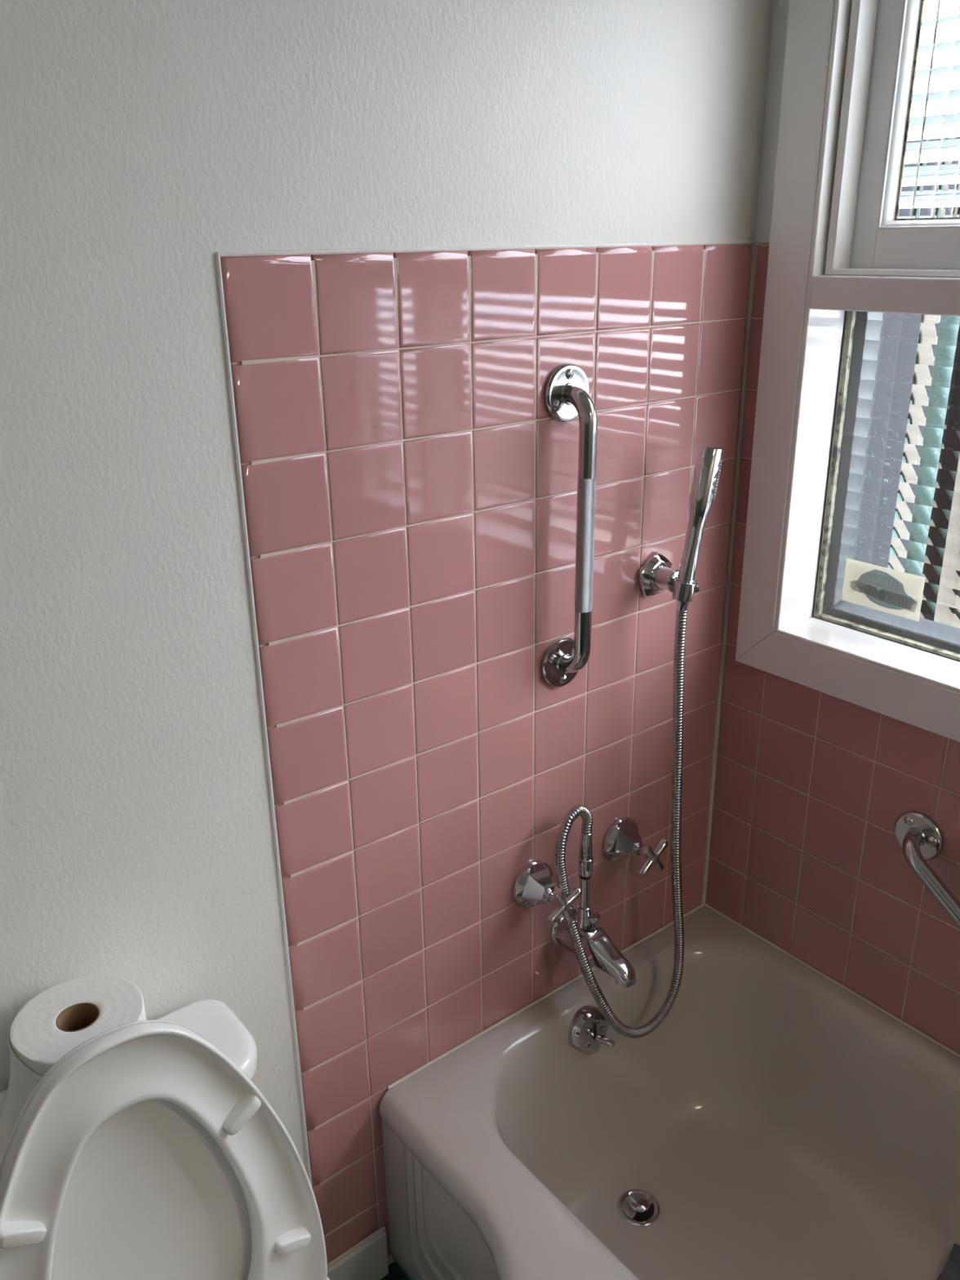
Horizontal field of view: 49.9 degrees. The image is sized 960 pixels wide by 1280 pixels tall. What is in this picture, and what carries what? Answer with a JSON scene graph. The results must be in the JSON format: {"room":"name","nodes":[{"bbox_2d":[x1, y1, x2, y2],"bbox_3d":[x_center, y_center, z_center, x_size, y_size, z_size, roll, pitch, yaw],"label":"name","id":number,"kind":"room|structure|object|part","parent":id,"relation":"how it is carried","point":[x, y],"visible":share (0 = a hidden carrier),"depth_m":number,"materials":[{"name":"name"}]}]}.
{"room":"bathroom","nodes":[
{"label":"bathroom","id":0,"kind":"room"},
{"bbox_2d":[0,0,773,1265],"bbox_3d":[-0.660,0.055,0.983,2.905,2.510,0.103,-17,26,-35],"label":"wall","id":1,"kind":"structure","parent":0,"point":[292,292],"depth_m":1.27,"materials":[{"name":"white paint"}]},
{"bbox_2d":[327,1226,388,1279],"bbox_3d":[-0.931,1.233,1.123,1.984,0.101,0.012,-17,26,-35],"label":"baseboard","id":2,"kind":"structure","parent":1,"relation":"attached to","point":[367,1260],"depth_m":1.66,"materials":[{"name":"white paint"}]},
{"bbox_2d":[512,860,582,924],"bbox_3d":[0.110,0.405,1.640,0.080,0.080,0.088,-17,26,-35],"label":"tap","id":3,"kind":"object","parent":1,"relation":"attached to","point":[533,885],"visible":1,"depth_m":1.64,"materials":[{"name":"silver metal"}]},
{"bbox_3d":[0.132,0.415,1.614,0.069,0.069,0.016,-17,26,-35],"label":"cross handle","id":4,"kind":"part","parent":3,"relation":"part of","materials":[{"name":"silver metal"}]},
{"bbox_2d":[541,363,597,687],"bbox_3d":[0.138,-0.146,1.475,0.082,0.481,0.059,-17,26,-35],"label":"grab bar","id":5,"kind":"object","parent":1,"relation":"attached to","point":[566,397],"visible":1,"depth_m":1.44,"materials":[{"name":"grey metal"}]},
{"bbox_2d":[550,853,635,987],"bbox_3d":[0.194,0.452,1.680,0.069,0.198,0.158,-17,26,-35],"label":"spout","id":6,"kind":"object","parent":1,"relation":"attached to","point":[602,953],"visible":0.92,"depth_m":1.69,"materials":[{"name":"silver metal"}]},
{"bbox_3d":[0.189,0.468,1.718,0.022,0.026,0.022,-17,26,-35],"label":"diverter knob","id":7,"kind":"part","parent":6,"relation":"part of","materials":[{"name":"silver metal"}]},
{"bbox_2d":[602,816,668,876],"bbox_3d":[0.268,0.355,1.754,0.080,0.080,0.088,-17,26,-35],"label":"tap","id":8,"kind":"object","parent":1,"relation":"attached to","point":[622,840],"visible":1,"depth_m":1.75,"materials":[{"name":"silver metal"}]},
{"bbox_3d":[0.290,0.365,1.728,0.064,0.064,0.016,-17,26,-35],"label":"cross handle","id":9,"kind":"part","parent":8,"relation":"part of","materials":[{"name":"silver metal"}]},
{"bbox_2d":[637,551,699,601],"bbox_3d":[0.305,-0.094,1.613,0.072,0.071,0.094,-17,26,-35],"label":"holder","id":10,"kind":"object","parent":1,"relation":"attached to","point":[655,575],"visible":0.91,"depth_m":1.62,"materials":[{"name":"silver metal"}]},
{"bbox_3d":[0.281,-0.105,1.641,0.072,0.071,0.016,-17,26,-35],"label":"wall plate","id":11,"kind":"part","parent":10,"relation":"part of","materials":[{"name":"silver metal"}]},
{"bbox_3d":[0.331,-0.082,1.587,0.011,0.018,0.019,0,21,1],"label":"cradle knob","id":12,"kind":"part","parent":10,"relation":"part of","materials":[{"name":"silver metal"}]},
{"bbox_2d":[676,445,723,583],"bbox_3d":[0.331,-0.176,1.564,0.070,0.233,0.037,-17,26,-35],"label":"shower","id":13,"kind":"object","parent":10,"relation":"in","point":[708,460],"visible":0.98,"depth_m":1.54,"materials":[{"name":"silver metal"}]},
{"bbox_2d":[554,600,688,1038],"bbox_3d":[0.235,0.316,1.661,0.246,0.768,0.106,-17,26,-35],"label":"shower hose","id":14,"kind":"object","parent":13,"relation":"attached to","point":[585,850],"visible":0.98,"depth_m":1.67,"materials":[{"name":"silver metal"}]},
{"bbox_2d":[380,1261,409,1279],"bbox_3d":[0.394,1.660,0.199,2.900,0.060,3.450,-17,26,-35],"label":"floor","id":15,"kind":"structure","parent":0,"point":[395,1273],"depth_m":1.71,"materials":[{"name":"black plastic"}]},
{"bbox_2d":[0,998,329,1279],"bbox_3d":[-0.262,0.840,1.061,0.397,0.860,0.699,-17,26,-35],"label":"toilet","id":16,"kind":"object","parent":15,"relation":"on","point":[151,1149],"visible":1,"depth_m":1.10,"materials":[{"name":"white ceramic"}]},
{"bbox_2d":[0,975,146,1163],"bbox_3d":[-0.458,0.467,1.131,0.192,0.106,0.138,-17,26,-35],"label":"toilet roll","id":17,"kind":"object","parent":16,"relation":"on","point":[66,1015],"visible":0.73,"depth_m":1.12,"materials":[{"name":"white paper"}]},
{"bbox_3d":[-0.436,0.528,1.171,0.370,0.036,0.148,-17,26,-35],"label":"cistern lid","id":18,"kind":"part","parent":16,"relation":"part of","materials":[{"name":"white ceramic"}]},
{"bbox_2d":[379,903,959,1279],"bbox_3d":[0.587,0.996,1.291,0.831,0.377,1.520,-17,26,-35],"label":"bathtub","id":19,"kind":"object","parent":15,"relation":"on","point":[779,1122],"visible":0.97,"depth_m":1.74,"materials":[{"name":"grey ceramic"}]},
{"bbox_3d":[0.187,0.670,1.766,0.083,0.086,0.037,-17,26,-35],"label":"overflow plate","id":20,"kind":"part","parent":19,"relation":"part of","materials":[{"name":"silver metal"}]},
{"bbox_3d":[0.213,0.672,1.749,0.032,0.029,0.016,15,26,34],"label":"trip lever","id":21,"kind":"part","parent":19,"relation":"part of","materials":[{"name":"silver metal"}]},
{"bbox_2d":[936,1243,959,1279],"bbox_3d":[0.716,1.097,1.329,0.466,0.056,0.480,-17,26,-35],"label":"bath mat","id":22,"kind":"object","parent":19,"relation":"in","point":[951,1270],"visible":1,"depth_m":1.62,"materials":[{"name":"grey rubber"}]},
{"bbox_2d":[705,0,959,1054],"bbox_3d":[1.476,0.188,0.559,0.105,2.510,3.350,-17,26,-35],"label":"wall","id":23,"kind":"structure","parent":0,"point":[811,786],"depth_m":1.72,"materials":[{"name":"pink tile"}]},
{"bbox_2d":[735,0,959,742],"bbox_3d":[0.903,-0.409,1.151,0.203,1.281,1.262,-17,26,-35],"label":"window","id":24,"kind":"structure","parent":23,"relation":"in","point":[850,592],"depth_m":1.53,"materials":[{"name":"white paint"}]},
{"bbox_3d":[0.878,0.125,1.332,0.117,0.007,1.101,-17,26,-35],"label":"sill","id":25,"kind":"part","parent":24,"relation":"part of","materials":[{"name":"white paint"}]},
{"bbox_3d":[0.797,-0.171,1.391,0.008,0.503,0.748,-17,26,-35],"label":"glass pane","id":26,"kind":"part","parent":24,"relation":"part of","materials":[{"name":"clear glass"}]},
{"bbox_3d":[0.781,-0.712,1.174,0.044,0.568,0.741,-17,26,-35],"label":"sash","id":27,"kind":"part","parent":24,"relation":"part of","materials":[{"name":"white paint"}]},
{"bbox_3d":[0.775,-0.713,1.169,0.030,0.453,0.641,-17,26,-35],"label":"glazing moulding","id":28,"kind":"part","parent":24,"relation":"part of","materials":[{"name":"white paint"}]},
{"bbox_3d":[0.786,-0.716,1.177,0.011,0.440,0.628,-17,26,-35],"label":"glass pane","id":29,"kind":"part","parent":24,"relation":"part of","materials":[{"name":"clear glass"}]},
{"bbox_2d":[893,810,959,929],"bbox_3d":[0.792,0.507,1.482,0.059,0.378,0.506,-17,26,-35],"label":"grab bar","id":30,"kind":"object","parent":23,"relation":"attached to","point":[920,838],"visible":1,"depth_m":1.57,"materials":[{"name":"grey metal"}]}
]}

